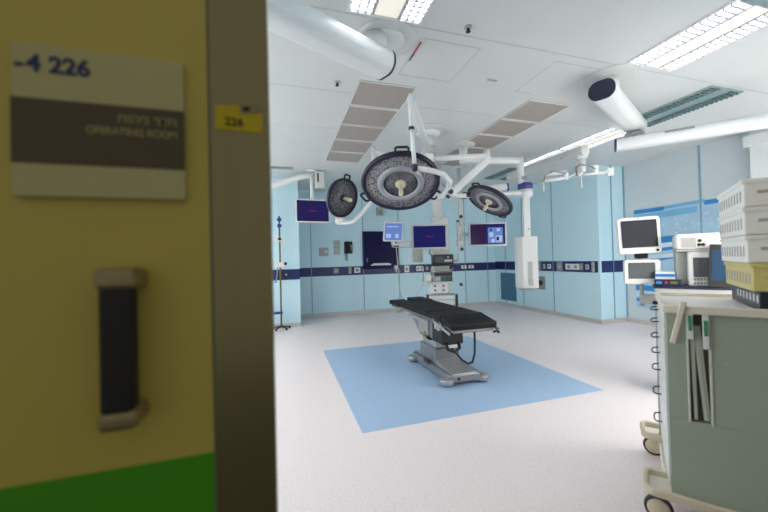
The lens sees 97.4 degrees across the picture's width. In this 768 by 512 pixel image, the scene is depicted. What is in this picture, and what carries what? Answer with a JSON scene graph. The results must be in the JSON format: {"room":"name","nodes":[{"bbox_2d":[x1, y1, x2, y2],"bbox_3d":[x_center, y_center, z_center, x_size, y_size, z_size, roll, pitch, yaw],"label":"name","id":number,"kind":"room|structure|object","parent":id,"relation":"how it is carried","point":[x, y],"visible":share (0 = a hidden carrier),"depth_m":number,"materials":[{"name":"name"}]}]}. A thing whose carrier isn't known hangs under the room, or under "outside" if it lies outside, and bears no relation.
{"room":"operating room","nodes":[
{"label":"operating room","id":0,"kind":"room"},
{"bbox_2d":[271,178,300,323],"bbox_3d":[-3.187,-0.035,6.939,2.757,2.980,1.030,-1,-1,-17],"label":"wall pier","id":1,"kind":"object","parent":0,"point":[283,198],"visible":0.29,"depth_m":6.78,"materials":[{"name":"paint"}]},
{"bbox_2d":[273,269,299,279],"bbox_3d":[-3.024,0.396,6.436,2.757,0.210,0.012,-1,-1,-17],"label":"trim","id":2,"kind":"structure","parent":1,"relation":"attached to","point":[294,274],"depth_m":6.77,"materials":[{"name":"plastic"}]},
{"bbox_2d":[274,322,300,326],"bbox_3d":[-2.996,1.408,6.417,2.757,0.075,0.030,-1,-1,-17],"label":"baseboard","id":3,"kind":"structure","parent":1,"relation":"attached to","point":[298,323],"depth_m":6.75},
{"bbox_2d":[298,190,495,313],"bbox_3d":[-0.859,-0.078,8.292,8.400,2.980,0.200,-1,-1,-17],"label":"wall","id":4,"kind":"structure","parent":0,"point":[328,294],"depth_m":8.38,"materials":[{"name":"paint"}]},
{"bbox_2d":[309,190,312,313],"bbox_3d":[-1.712,-0.098,7.920,0.014,2.905,0.017,-1,-1,-17],"label":"trim","id":5,"kind":"structure","parent":4,"relation":"attached to","point":[309,190],"depth_m":7.91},
{"bbox_2d":[319,248,327,255],"bbox_3d":[-1.426,-0.097,7.989,0.220,0.200,0.050,-1,-1,-17],"label":"thermostat","id":6,"kind":"object","parent":4,"relation":"attached to","point":[322,251],"visible":1,"depth_m":7.98,"materials":[{"name":"white plastic"}]},
{"bbox_2d":[333,268,338,273],"bbox_3d":[-1.146,0.357,8.070,0.130,0.130,0.018,-1,-1,-17],"label":"wall socket","id":7,"kind":"object","parent":4,"relation":"attached to","point":[335,270],"visible":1,"depth_m":8.06,"materials":[{"name":"grey plastic"}]},
{"bbox_2d":[334,240,339,254],"bbox_3d":[-1.131,-0.203,8.095,0.150,0.340,0.023,-1,-1,-17],"label":"wall plate","id":8,"kind":"object","parent":4,"relation":"attached to","point":[336,242],"visible":1,"depth_m":8.09,"materials":[{"name":"grey plastic"}]},
{"bbox_2d":[344,241,352,259],"bbox_3d":[-0.851,-0.116,8.126,0.200,0.487,0.125,-1,-1,-17],"label":"wall phone","id":9,"kind":"object","parent":4,"relation":"attached to","point":[347,245],"visible":1,"depth_m":8.12,"materials":[{"name":"black plastic"}]},
{"bbox_2d":[354,267,359,272],"bbox_3d":[-0.651,0.346,8.222,0.150,0.130,0.018,-1,-1,-17],"label":"wall socket","id":10,"kind":"object","parent":4,"relation":"attached to","point":[356,270],"visible":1,"depth_m":8.21,"materials":[{"name":"white plastic"}]},
{"bbox_2d":[361,192,364,309],"bbox_3d":[-0.513,-0.124,8.286,0.014,2.905,0.017,-1,-1,-17],"label":"trim","id":11,"kind":"structure","parent":4,"relation":"attached to","point":[361,192],"depth_m":8.27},
{"bbox_2d":[376,207,382,215],"bbox_3d":[-0.104,-1.106,8.382,0.150,0.220,0.105,-1,-1,-17],"label":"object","id":12,"kind":"object","parent":4,"relation":"attached to","point":[379,210],"visible":0.88,"depth_m":8.33,"materials":[{"name":"grey plastic"}]},
{"bbox_2d":[362,231,399,268],"bbox_3d":[-0.071,-0.149,8.395,0.940,0.925,0.066,-1,-1,-17],"label":"wall display","id":13,"kind":"object","parent":4,"relation":"attached to","point":[375,250],"visible":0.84,"depth_m":8.35,"materials":[{"name":"blue glass"}]},
{"bbox_2d":[371,263,390,265],"bbox_3d":[-0.079,0.203,8.308,0.490,0.050,0.115,-1,-1,-17],"label":"paper tray","id":14,"kind":"object","parent":13,"relation":"attached to","point":[373,264],"visible":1,"depth_m":8.26,"materials":[{"name":"white plastic"}]},
{"bbox_2d":[393,245,398,271],"bbox_3d":[0.312,-0.056,8.449,0.151,0.920,0.090,-1,-1,-17],"label":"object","id":15,"kind":"structure","parent":4,"relation":"attached to","point":[395,267],"depth_m":8.43,"materials":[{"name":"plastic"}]},
{"bbox_2d":[300,262,495,276],"bbox_3d":[0.549,0.330,8.603,5.343,0.210,0.012,-1,-1,-17],"label":"trim","id":16,"kind":"structure","parent":4,"relation":"attached to","point":[319,271],"depth_m":8.38,"materials":[{"name":"plastic"}]},
{"bbox_2d":[301,301,495,317],"bbox_3d":[0.577,1.342,8.584,5.343,0.075,0.030,-1,-1,-17],"label":"baseboard","id":17,"kind":"structure","parent":4,"relation":"attached to","point":[489,302],"depth_m":8.25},
{"bbox_2d":[397,210,399,298],"bbox_3d":[0.370,-0.144,8.556,0.014,2.905,0.017,-1,-1,-17],"label":"trim","id":18,"kind":"structure","parent":4,"relation":"attached to","point":[397,210],"depth_m":8.54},
{"bbox_2d":[404,265,408,272],"bbox_3d":[0.583,0.329,8.598,0.130,0.180,0.018,-1,-1,-17],"label":"wall socket","id":19,"kind":"object","parent":4,"relation":"attached to","point":[406,267],"visible":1,"depth_m":8.59,"materials":[{"name":"white plastic"}]},
{"bbox_2d":[416,266,423,270],"bbox_3d":[0.927,0.322,8.703,0.200,0.130,0.018,-1,-1,-17],"label":"wall socket","id":20,"kind":"object","parent":4,"relation":"attached to","point":[418,268],"visible":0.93,"depth_m":8.70,"materials":[{"name":"white plastic"}]},
{"bbox_2d":[463,199,466,302],"bbox_3d":[2.183,-0.183,9.109,0.014,2.905,0.017,-1,-1,-17],"label":"trim","id":21,"kind":"structure","parent":4,"relation":"attached to","point":[463,199],"depth_m":9.10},
{"bbox_2d":[486,213,488,301],"bbox_3d":[2.847,-0.197,9.312,0.014,2.905,0.017,-1,-1,-17],"label":"trim","id":22,"kind":"structure","parent":4,"relation":"attached to","point":[486,213],"depth_m":9.30,"materials":[{"name":"metal"}]},
{"bbox_2d":[274,304,702,511],"bbox_3d":[0.605,1.389,4.968,9.200,0.102,7.400,-1,-1,-17],"label":"floor","id":23,"kind":"structure","parent":0,"point":[586,452],"depth_m":2.74,"materials":[{"name":"plastic"}]},
{"bbox_2d":[272,216,290,330],"bbox_3d":[-2.017,0.322,6.567,0.344,2.200,0.331,-1,-1,-17],"label":"stand","id":24,"kind":"object","parent":23,"relation":"on","point":[279,239],"visible":0.8,"depth_m":6.53,"materials":[{"name":"silver metal"}]},
{"bbox_2d":[389,296,499,386],"bbox_3d":[0.610,0.964,4.136,0.571,0.727,1.911,-1,-1,-17],"label":"table","id":25,"kind":"object","parent":23,"relation":"on","point":[442,326],"visible":1,"depth_m":3.63,"materials":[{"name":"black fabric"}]},
{"bbox_2d":[615,216,731,305],"bbox_3d":[2.714,0.440,3.136,0.879,1.653,0.412,-2,-1,37],"label":"machine","id":26,"kind":"object","parent":23,"relation":"on","point":[638,236],"visible":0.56,"depth_m":3.21,"materials":[{"name":"white plastic"}]},
{"bbox_2d":[615,216,661,253],"bbox_3d":[2.462,-0.199,3.268,0.352,0.360,0.173,-2,-1,37],"label":"monitor","id":27,"kind":"object","parent":26,"relation":"on","point":[636,235],"depth_m":3.24,"materials":[{"name":"white plastic"}]},
{"bbox_2d":[623,259,660,283],"bbox_3d":[2.479,0.151,3.246,0.288,0.230,0.142,-2,-1,37],"label":"monitor","id":28,"kind":"object","parent":26,"relation":"on","point":[634,271],"depth_m":3.23,"materials":[{"name":"white plastic"}]},
{"bbox_2d":[655,271,674,278],"bbox_3d":[2.619,0.205,3.145,0.144,0.120,0.104,-2,-1,37],"label":"pack","id":29,"kind":"object","parent":26,"relation":"on","point":[658,274],"visible":0.59,"depth_m":3.11},
{"bbox_2d":[654,279,681,285],"bbox_3d":[2.564,0.238,3.046,0.190,0.055,0.064,-2,-1,37],"label":"box","id":30,"kind":"object","parent":26,"relation":"on","point":[661,282],"visible":1,"depth_m":3.02,"materials":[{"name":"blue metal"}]},
{"bbox_2d":[652,284,731,289],"bbox_3d":[2.820,0.274,3.056,0.605,0.027,0.410,-2,-1,37],"label":"countertop","id":31,"kind":"structure","parent":26,"relation":"on","point":[687,286],"depth_m":2.92,"materials":[{"name":"plastic"}]},
{"bbox_2d":[672,232,720,251],"bbox_3d":[2.819,-0.121,3.055,0.300,0.155,0.348,-2,-1,37],"label":"printer","id":32,"kind":"object","parent":26,"relation":"on","point":[695,241],"visible":0.83,"depth_m":2.94,"materials":[{"name":"white plastic"}]},
{"bbox_2d":[681,237,695,247],"bbox_3d":[2.671,-0.119,2.959,0.095,0.085,0.008,-2,-1,37],"label":"grille","id":33,"kind":"object","parent":32,"relation":"attached to","point":[686,242],"depth_m":2.96,"materials":[{"name":"plastic"}]},
{"bbox_2d":[707,244,731,287],"bbox_3d":[2.791,0.080,2.780,0.193,0.360,0.076,-2,-1,37],"label":"screen","id":34,"kind":"object","parent":26,"relation":"on","point":[716,267],"visible":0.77,"depth_m":2.78,"materials":[{"name":"blue plastic"}]},
{"bbox_2d":[640,292,767,511],"bbox_3d":[1.717,0.739,1.757,0.623,1.075,0.812,-2,-1,36],"label":"storage cart","id":35,"kind":"object","parent":23,"relation":"on","point":[710,436],"visible":1,"depth_m":1.52,"materials":[{"name":"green plastic"}]},
{"bbox_2d":[688,315,691,330],"bbox_3d":[1.402,0.307,1.546,0.012,0.070,0.002,-2,-1,36],"label":"print","id":36,"kind":"object","parent":35,"relation":"attached to","point":[689,316],"depth_m":1.54},
{"bbox_2d":[704,321,707,335],"bbox_3d":[1.445,0.325,1.514,0.013,0.070,0.003,-2,-1,36],"label":"print","id":37,"kind":"object","parent":35,"relation":"attached to","point":[705,322],"depth_m":1.51},
{"bbox_2d":[655,292,767,317],"bbox_3d":[1.738,0.242,1.726,0.524,0.037,0.692,-2,-1,36],"label":"countertop","id":38,"kind":"structure","parent":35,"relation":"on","point":[704,305],"depth_m":1.60,"materials":[{"name":"white plastic"}]},
{"bbox_2d":[732,285,767,308],"bbox_3d":[1.867,0.198,1.642,0.162,0.085,0.522,-2,-1,36],"label":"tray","id":39,"kind":"object","parent":35,"relation":"on","point":[756,300],"visible":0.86,"depth_m":1.59,"materials":[{"name":"plastic"}]},
{"bbox_2d":[724,261,767,291],"bbox_3d":[1.863,0.092,1.657,0.190,0.126,0.540,-2,-1,36],"label":"storage bin","id":40,"kind":"object","parent":39,"relation":"on","point":[749,276],"visible":0.98,"depth_m":1.54,"materials":[{"name":"plastic"}]},
{"bbox_2d":[719,235,767,262],"bbox_3d":[1.854,-0.034,1.663,0.205,0.123,0.540,-2,-1,36],"label":"storage bin","id":41,"kind":"object","parent":40,"relation":"on","point":[748,248],"visible":1,"depth_m":1.51,"materials":[{"name":"plastic"}]},
{"bbox_2d":[717,206,767,238],"bbox_3d":[1.849,-0.159,1.666,0.210,0.123,0.540,-2,-1,36],"label":"storage bin","id":42,"kind":"object","parent":41,"relation":"on","point":[748,220],"visible":0.99,"depth_m":1.51,"materials":[{"name":"plastic"}]},
{"bbox_2d":[717,177,767,216],"bbox_3d":[1.846,-0.284,1.667,0.210,0.123,0.540,-2,-1,36],"label":"storage bin","id":43,"kind":"object","parent":42,"relation":"on","point":[748,192],"visible":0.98,"depth_m":1.51,"materials":[{"name":"plastic"}]},
{"bbox_2d":[268,0,767,192],"bbox_3d":[0.563,-1.702,4.887,9.200,0.120,7.640,-1,-1,-17],"label":"ceiling","id":44,"kind":"structure","parent":0,"point":[609,31],"depth_m":3.19,"materials":[{"name":"paint"}]},
{"bbox_2d":[271,166,293,169],"bbox_3d":[-2.781,-1.532,5.663,2.450,0.035,0.070,-1,-1,-17],"label":"ceiling track","id":45,"kind":"object","parent":44,"relation":"attached to","point":[272,167],"visible":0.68,"depth_m":5.94,"materials":[{"name":"grey metal"}]},
{"bbox_2d":[271,169,329,222],"bbox_3d":[-1.744,-1.086,6.165,1.474,0.968,0.244,-1,-1,-8],"label":"monitor","id":46,"kind":"object","parent":44,"relation":"hanging from","point":[311,210],"visible":0.89,"depth_m":6.19,"materials":[{"name":"white plastic"}]},
{"bbox_2d":[271,83,348,92],"bbox_3d":[-1.808,-1.603,2.932,3.120,0.003,0.006,-1,-1,-17],"label":"trim","id":47,"kind":"structure","parent":44,"relation":"attached to","point":[271,83],"depth_m":3.27,"materials":[{"name":"metal"}]},
{"bbox_2d":[267,0,415,79],"bbox_3d":[-0.653,-1.494,2.021,2.198,0.297,0.459,-1,-1,-39],"label":"boom","id":48,"kind":"object","parent":44,"relation":"attached to","point":[373,50],"visible":0.99,"depth_m":2.23,"materials":[{"name":"white metal"}]},
{"bbox_2d":[325,151,364,162],"bbox_3d":[-0.638,-1.599,5.466,0.572,0.012,0.498,-1,-1,-17],"label":"ceiling vent","id":49,"kind":"object","parent":44,"relation":"in","point":[333,156],"visible":1,"depth_m":5.46,"materials":[{"name":"metal"}]},
{"bbox_2d":[329,139,373,153],"bbox_3d":[-0.485,-1.608,4.963,0.572,0.012,0.498,-1,-1,-17],"label":"ceiling vent","id":50,"kind":"object","parent":44,"relation":"in","point":[338,145],"visible":1,"depth_m":4.95,"materials":[{"name":"metal"}]},
{"bbox_2d":[334,124,384,141],"bbox_3d":[-0.332,-1.618,4.461,0.572,0.012,0.498,-1,-1,-17],"label":"ceiling vent","id":51,"kind":"object","parent":44,"relation":"in","point":[345,132],"visible":1,"depth_m":4.44,"materials":[{"name":"metal"}]},
{"bbox_2d":[341,105,398,127],"bbox_3d":[-0.179,-1.627,3.959,0.572,0.012,0.498,-1,-1,-17],"label":"ceiling vent","id":52,"kind":"object","parent":44,"relation":"in","point":[354,115],"visible":1,"depth_m":3.94,"materials":[{"name":"metal"}]},
{"bbox_2d":[349,80,416,109],"bbox_3d":[-0.026,-1.636,3.457,0.572,0.012,0.498,-1,-1,-17],"label":"ceiling vent","id":53,"kind":"object","parent":44,"relation":"in","point":[366,93],"visible":0.94,"depth_m":3.43,"materials":[{"name":"metal"}]},
{"bbox_2d":[347,0,434,25],"bbox_3d":[0.184,-1.653,1.749,0.529,0.026,1.220,-1,-1,-17],"label":"recessed light","id":54,"kind":"object","parent":44,"relation":"in","point":[414,12],"visible":1,"depth_m":2.24,"materials":[{"name":"plastic"}]},
{"bbox_2d":[399,37,421,73],"bbox_3d":[0.210,-1.655,2.812,0.006,0.003,0.522,-1,-1,-17],"label":"trim","id":55,"kind":"structure","parent":44,"relation":"attached to","point":[421,37],"depth_m":2.78,"materials":[{"name":"metal"}]},
{"bbox_2d":[409,42,421,60],"bbox_3d":[0.251,-1.649,2.726,0.012,0.012,0.250,-1,-1,-17],"label":"rod","id":56,"kind":"object","parent":44,"relation":"attached to","point":[420,42],"visible":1,"depth_m":2.71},
{"bbox_2d":[326,93,512,224],"bbox_3d":[0.449,-1.018,4.082,1.791,1.259,2.557,-2,-1,36],"label":"light","id":57,"kind":"object","parent":44,"relation":"attached to","point":[401,179],"depth_m":3.35,"materials":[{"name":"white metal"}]},
{"bbox_2d":[383,161,463,305],"bbox_3d":[0.617,-0.384,5.627,1.373,2.500,0.628,-1,-1,-11],"label":"pendant","id":58,"kind":"object","parent":44,"relation":"hanging from","point":[434,236],"visible":0.86,"depth_m":5.46,"materials":[{"name":"white metal"}]},
{"bbox_2d":[383,222,403,241],"bbox_3d":[0.149,-0.381,5.303,0.342,0.330,0.111,-1,-1,0],"label":"monitor","id":59,"kind":"object","parent":58,"relation":"on","point":[392,231],"depth_m":5.28,"materials":[{"name":"plastic"}]},
{"bbox_2d":[424,274,430,281],"bbox_3d":[0.718,0.361,5.534,0.100,0.118,0.120,-1,-1,0],"label":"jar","id":60,"kind":"object","parent":58,"relation":"on","point":[427,277],"depth_m":5.47,"materials":[{"name":"white plastic"}]},
{"bbox_2d":[411,224,446,248],"bbox_3d":[0.736,-0.314,5.482,0.570,0.400,0.050,-1,-1,0],"label":"monitor","id":61,"kind":"object","parent":58,"relation":"on","point":[424,236],"depth_m":5.45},
{"bbox_2d":[421,281,454,283],"bbox_3d":[0.890,0.431,5.588,0.520,0.025,0.270,-1,-1,0],"label":"shelf","id":62,"kind":"object","parent":58,"relation":"attached to","point":[423,282],"depth_m":5.47,"materials":[{"name":"white metal"}]},
{"bbox_2d":[421,264,460,265],"bbox_3d":[0.933,0.150,5.591,0.620,0.025,0.270,-1,-1,0],"label":"shelf","id":63,"kind":"object","parent":58,"relation":"attached to","point":[427,264],"depth_m":5.46,"materials":[{"name":"metal"}]},
{"bbox_2d":[398,74,448,81],"bbox_3d":[0.379,-1.655,3.140,0.520,0.003,0.006,-1,-1,-17],"label":"trim","id":64,"kind":"structure","parent":44,"relation":"attached to","point":[398,74],"depth_m":3.13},
{"bbox_2d":[441,160,461,165],"bbox_3d":[1.172,-1.640,5.861,0.550,0.012,0.480,-1,-1,-17],"label":"ceiling vent","id":65,"kind":"object","parent":44,"relation":"in","point":[456,162],"visible":0.26,"depth_m":5.98,"materials":[{"name":"metal"}]},
{"bbox_2d":[423,38,480,48],"bbox_3d":[0.538,-1.665,2.643,0.500,0.003,0.006,-1,-1,-17],"label":"trim","id":66,"kind":"structure","parent":44,"relation":"attached to","point":[423,38],"depth_m":2.64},
{"bbox_2d":[406,105,500,116],"bbox_3d":[0.810,-1.658,3.857,1.230,0.003,0.006,-1,-1,-17],"label":"trim","id":67,"kind":"structure","parent":44,"relation":"attached to","point":[406,105],"depth_m":3.87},
{"bbox_2d":[449,49,479,81],"bbox_3d":[0.702,-1.665,2.962,0.006,0.003,0.522,-1,-1,-17],"label":"trim","id":68,"kind":"structure","parent":44,"relation":"attached to","point":[479,49],"depth_m":2.95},
{"bbox_2d":[446,147,486,154],"bbox_3d":[1.319,-1.649,5.378,0.550,0.012,0.480,-1,-1,-17],"label":"ceiling vent","id":69,"kind":"object","parent":44,"relation":"in","point":[473,150],"visible":0.29,"depth_m":5.33,"materials":[{"name":"metal"}]},
{"bbox_2d":[464,24,471,32],"bbox_3d":[0.613,-1.651,2.458,0.056,0.036,0.056,-1,-1,-17],"label":"sprinkler head","id":70,"kind":"object","parent":44,"relation":"attached to","point":[468,27],"visible":1,"depth_m":2.45},
{"bbox_2d":[442,165,506,246],"bbox_3d":[1.628,-0.914,6.201,1.176,1.480,0.249,-1,-1,0],"label":"monitor","id":71,"kind":"object","parent":44,"relation":"hanging from","point":[485,233],"visible":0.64,"depth_m":6.12,"materials":[{"name":"white plastic"}]},
{"bbox_2d":[468,222,506,246],"bbox_3d":[1.885,-0.395,6.149,0.690,0.430,0.050,-1,-1,0],"label":"monitor","id":72,"kind":"object","parent":71,"relation":"on","point":[485,233],"depth_m":6.12,"materials":[{"name":"plastic"}]},
{"bbox_2d":[485,224,504,243],"bbox_3d":[2.014,-0.399,6.118,0.340,0.350,0.004,-1,-1,0],"label":"picture","id":73,"kind":"object","parent":71,"relation":"attached to","point":[494,233],"depth_m":6.12},
{"bbox_2d":[488,227,502,242],"bbox_3d":[2.020,-0.377,6.116,0.270,0.285,0.002,-1,-1,0],"label":"picture","id":74,"kind":"object","parent":71,"relation":"attached to","point":[494,229],"depth_m":6.12},
{"bbox_2d":[467,134,511,148],"bbox_3d":[1.466,-1.658,4.895,0.550,0.012,0.480,-1,-1,-17],"label":"ceiling vent","id":75,"kind":"object","parent":44,"relation":"in","point":[480,140],"visible":0.83,"depth_m":4.84,"materials":[{"name":"metal"}]},
{"bbox_2d":[451,141,538,289],"bbox_3d":[1.650,-0.584,5.028,1.236,2.165,0.380,-1,-1,-1],"label":"column","id":76,"kind":"structure","parent":44,"relation":"hanging from","point":[526,246],"depth_m":4.95,"materials":[{"name":"white metal"}]},
{"bbox_2d":[483,167,516,179],"bbox_3d":[2.529,-1.656,6.845,0.600,0.026,0.880,-1,-1,-17],"label":"recessed light","id":77,"kind":"object","parent":44,"relation":"in","point":[501,175],"visible":0.57,"depth_m":6.86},
{"bbox_2d":[479,119,537,136],"bbox_3d":[1.613,-1.667,4.412,0.550,0.012,0.480,-1,-1,-17],"label":"ceiling vent","id":78,"kind":"object","parent":44,"relation":"in","point":[502,127],"visible":1,"depth_m":4.39,"materials":[{"name":"metal"}]},
{"bbox_2d":[502,99,570,122],"bbox_3d":[1.760,-1.676,3.929,0.550,0.012,0.480,-1,-1,-17],"label":"ceiling vent","id":79,"kind":"object","parent":44,"relation":"in","point":[536,111],"visible":1,"depth_m":3.91,"materials":[{"name":"metal"}]},
{"bbox_2d":[309,5,767,93],"bbox_3d":[1.171,-1.680,2.724,8.700,0.003,0.008,-1,-1,-17],"label":"trim","id":80,"kind":"structure","parent":44,"relation":"attached to","point":[309,5],"depth_m":2.70,"materials":[{"name":"metal"}]},
{"bbox_2d":[524,149,565,166],"bbox_3d":[2.810,-1.674,5.854,0.460,0.026,0.940,-1,-1,-17],"label":"recessed light","id":81,"kind":"object","parent":44,"relation":"in","point":[554,152],"visible":0.38,"depth_m":5.68,"materials":[{"name":"plastic"}]},
{"bbox_2d":[506,145,613,190],"bbox_3d":[2.503,-1.295,5.352,0.959,0.780,1.672,-1,-1,-17],"label":"boom","id":82,"kind":"object","parent":44,"relation":"attached to","point":[580,153],"visible":0.88,"depth_m":4.74,"materials":[{"name":"white metal"}]},
{"bbox_2d":[556,61,599,69],"bbox_3d":[1.770,-1.692,3.006,0.590,0.003,0.006,-1,-1,-17],"label":"trim","id":83,"kind":"structure","parent":44,"relation":"attached to","point":[556,61],"depth_m":2.99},
{"bbox_2d":[557,127,625,150],"bbox_3d":[3.084,-1.691,4.955,0.460,0.026,0.900,-1,-1,-17],"label":"recessed light","id":84,"kind":"object","parent":44,"relation":"in","point":[606,135],"visible":0.72,"depth_m":4.85,"materials":[{"name":"plastic"}]},
{"bbox_2d":[581,64,767,151],"bbox_3d":[2.858,-1.467,3.532,1.994,0.494,1.007,-1,-1,-4],"label":"boom","id":85,"kind":"object","parent":44,"relation":"attached to","point":[602,85],"visible":0.99,"depth_m":3.34,"materials":[{"name":"white metal"}]},
{"bbox_2d":[641,85,743,126],"bbox_3d":[3.410,-1.710,3.936,0.490,0.026,0.960,-1,-1,-17],"label":"recessed light","id":86,"kind":"object","parent":44,"relation":"in","point":[712,94],"visible":0.83,"depth_m":3.79,"materials":[{"name":"metal"}]},
{"bbox_2d":[627,0,767,71],"bbox_3d":[2.563,-1.705,2.462,0.550,0.026,1.195,-1,-1,-17],"label":"recessed light","id":87,"kind":"object","parent":44,"relation":"in","point":[736,19],"visible":0.99,"depth_m":2.61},
{"bbox_2d":[494,165,609,319],"bbox_3d":[3.655,-0.196,7.883,0.200,2.980,3.220,-1,-1,-17],"label":"wall","id":88,"kind":"structure","parent":0,"point":[579,218],"depth_m":7.01,"materials":[{"name":"paint"}]},
{"bbox_2d":[504,218,506,302],"bbox_3d":[3.216,-0.211,8.952,0.017,2.905,0.012,-1,-1,-17],"label":"trim","id":89,"kind":"structure","parent":88,"relation":"attached to","point":[504,218],"depth_m":8.94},
{"bbox_2d":[500,273,516,301],"bbox_3d":[3.263,0.805,8.863,0.020,0.720,0.620,-1,-1,-17],"label":"air vent","id":90,"kind":"object","parent":88,"relation":"in","point":[508,285],"visible":0.94,"depth_m":8.84,"materials":[{"name":"metal"}]},
{"bbox_2d":[521,204,524,305],"bbox_3d":[3.412,-0.223,8.311,0.017,2.905,0.012,-1,-1,-17],"label":"trim","id":91,"kind":"structure","parent":88,"relation":"attached to","point":[521,204],"depth_m":8.31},
{"bbox_2d":[533,276,544,289],"bbox_3d":[3.556,0.616,7.827,0.056,0.300,0.440,-1,-1,-17],"label":"outlet plate","id":92,"kind":"object","parent":88,"relation":"attached to","point":[541,278],"visible":0.35,"depth_m":7.69,"materials":[{"name":"grey plastic"}]},
{"bbox_2d":[495,261,597,272],"bbox_3d":[3.561,0.233,7.861,0.012,0.217,3.168,-1,-1,-17],"label":"trim","id":93,"kind":"structure","parent":88,"relation":"attached to","point":[510,265],"depth_m":7.35,"materials":[{"name":"plastic"}]},
{"bbox_2d":[496,301,600,323],"bbox_3d":[3.586,1.258,7.819,0.030,0.075,3.190,-1,-1,-17],"label":"baseboard","id":94,"kind":"structure","parent":88,"relation":"attached to","point":[582,318],"depth_m":7.38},
{"bbox_2d":[550,182,554,311],"bbox_3d":[3.693,-0.240,7.387,0.017,2.905,0.012,-1,-1,-17],"label":"trim","id":95,"kind":"structure","parent":88,"relation":"attached to","point":[550,182],"depth_m":7.38,"materials":[{"name":"metal"}]},
{"bbox_2d":[557,262,562,270],"bbox_3d":[3.746,0.225,7.202,0.018,0.200,0.150,-1,-1,-17],"label":"wall socket","id":96,"kind":"object","parent":88,"relation":"attached to","point":[559,264],"visible":1,"depth_m":7.19,"materials":[{"name":"grey plastic"}]},
{"bbox_2d":[565,264,579,269],"bbox_3d":[3.845,0.225,6.876,0.018,0.106,0.346,-1,-1,-17],"label":"wall socket","id":97,"kind":"object","parent":88,"relation":"attached to","point":[567,266],"visible":1,"depth_m":6.87,"materials":[{"name":"white plastic"}]},
{"bbox_2d":[591,262,594,271],"bbox_3d":[3.982,0.210,6.427,0.018,0.190,0.060,-1,-1,-17],"label":"wall socket","id":98,"kind":"object","parent":88,"relation":"attached to","point":[592,263],"visible":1,"depth_m":6.41,"materials":[{"name":"grey plastic"}]},
{"bbox_2d":[601,260,623,272],"bbox_3d":[4.367,0.197,6.402,0.600,0.217,0.012,-1,-1,-17],"label":"trim","id":99,"kind":"structure","parent":88,"relation":"attached to","point":[607,266],"depth_m":6.38,"materials":[{"name":"plastic"}]},
{"bbox_2d":[610,166,615,318],"bbox_3d":[4.338,-0.267,6.401,0.014,2.905,0.017,-1,-1,-17],"label":"trim","id":100,"kind":"structure","parent":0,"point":[610,166],"depth_m":6.39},
{"bbox_2d":[605,165,626,318],"bbox_3d":[4.506,-0.232,6.532,0.640,2.980,0.140,-1,-1,-17],"label":"wall","id":101,"kind":"structure","parent":0,"point":[616,180],"depth_m":6.43,"materials":[{"name":"paint"}]},
{"bbox_2d":[600,317,627,323],"bbox_3d":[4.362,1.223,6.372,0.670,0.075,0.030,-1,-1,-17],"label":"baseboard","id":102,"kind":"structure","parent":101,"relation":"attached to","point":[617,320],"depth_m":6.35,"materials":[{"name":"plastic"}]},
{"bbox_2d":[624,131,750,320],"bbox_3d":[5.314,-0.273,4.636,0.200,2.980,3.960,-1,-1,-17],"label":"wall","id":103,"kind":"structure","parent":0,"point":[671,178],"depth_m":5.57,"materials":[{"name":"paint"}]},
{"bbox_2d":[622,166,628,317],"bbox_3d":[4.637,-0.273,6.487,0.016,2.905,0.025,-1,-1,-17],"label":"trim","id":104,"kind":"structure","parent":103,"relation":"attached to","point":[622,166],"depth_m":6.48,"materials":[{"name":"metal"}]},
{"bbox_2d":[628,318,654,325],"bbox_3d":[4.953,1.199,5.529,0.030,0.075,1.930,-1,-1,-17],"label":"baseboard","id":105,"kind":"structure","parent":103,"relation":"attached to","point":[633,320],"depth_m":6.20,"materials":[{"name":"plastic"}]},
{"bbox_2d":[634,198,719,308],"bbox_3d":[4.948,0.026,5.481,0.018,1.820,1.720,-1,-1,-17],"label":"wall mural","id":106,"kind":"object","parent":103,"relation":"attached to","point":[681,218],"visible":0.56,"depth_m":5.67},
{"bbox_2d":[697,145,702,232],"bbox_3d":[4.995,-0.407,5.305,0.015,2.680,0.024,-1,-1,-17],"label":"trim","id":107,"kind":"structure","parent":103,"relation":"attached to","point":[698,146],"depth_m":5.31,"materials":[{"name":"metal"}]},
{"bbox_2d":[740,0,767,8],"bbox_3d":[0.873,-1.375,1.170,2.690,0.630,0.120,-1,-1,-17],"label":"lintel","id":108,"kind":"object","parent":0,"point":[761,3],"depth_m":1.43,"materials":[{"name":"paint"}]},
{"bbox_2d":[749,128,767,178],"bbox_3d":[5.389,-0.286,3.634,0.240,2.980,2.000,-1,-1,-17],"label":"wall","id":109,"kind":"structure","parent":0,"point":[758,154],"depth_m":4.48,"materials":[{"name":"paint"}]},
{"bbox_2d":[743,131,767,147],"bbox_3d":[5.208,-1.562,3.624,0.060,0.140,2.040,-1,-1,-17],"label":"trim","id":110,"kind":"structure","parent":109,"relation":"attached to","point":[759,138],"depth_m":4.47,"materials":[{"name":"paint"}]},
{"bbox_3d":[-1.560,-0.147,0.406,2.460,2.980,0.120,-1,-1,-17],"label":"wall","id":111,"kind":"structure","parent":0,"visible":0},
{"bbox_2d":[0,0,277,511],"bbox_3d":[-0.991,0.170,0.442,1.610,2.280,0.120,-1,-1,-17],"label":"door","id":112,"kind":"structure","parent":111,"relation":"in","point":[137,337],"depth_m":0.62,"materials":[{"name":"laminate"}]},
{"bbox_2d":[10,40,186,200],"bbox_3d":[-0.496,-0.231,0.598,0.254,0.258,0.014,-1,-1,-17],"label":"door sign","id":113,"kind":"object","parent":112,"relation":"attached to","point":[84,123],"visible":1,"depth_m":0.59,"materials":[{"name":"plastic"}]},
{"bbox_2d":[216,105,261,132],"bbox_3d":[-0.285,-0.273,0.665,0.086,0.054,0.002,-1,-1,-17],"label":"sticker","id":114,"kind":"object","parent":112,"relation":"attached to","point":[245,118],"visible":1,"depth_m":0.67,"materials":[{"name":"paper"}]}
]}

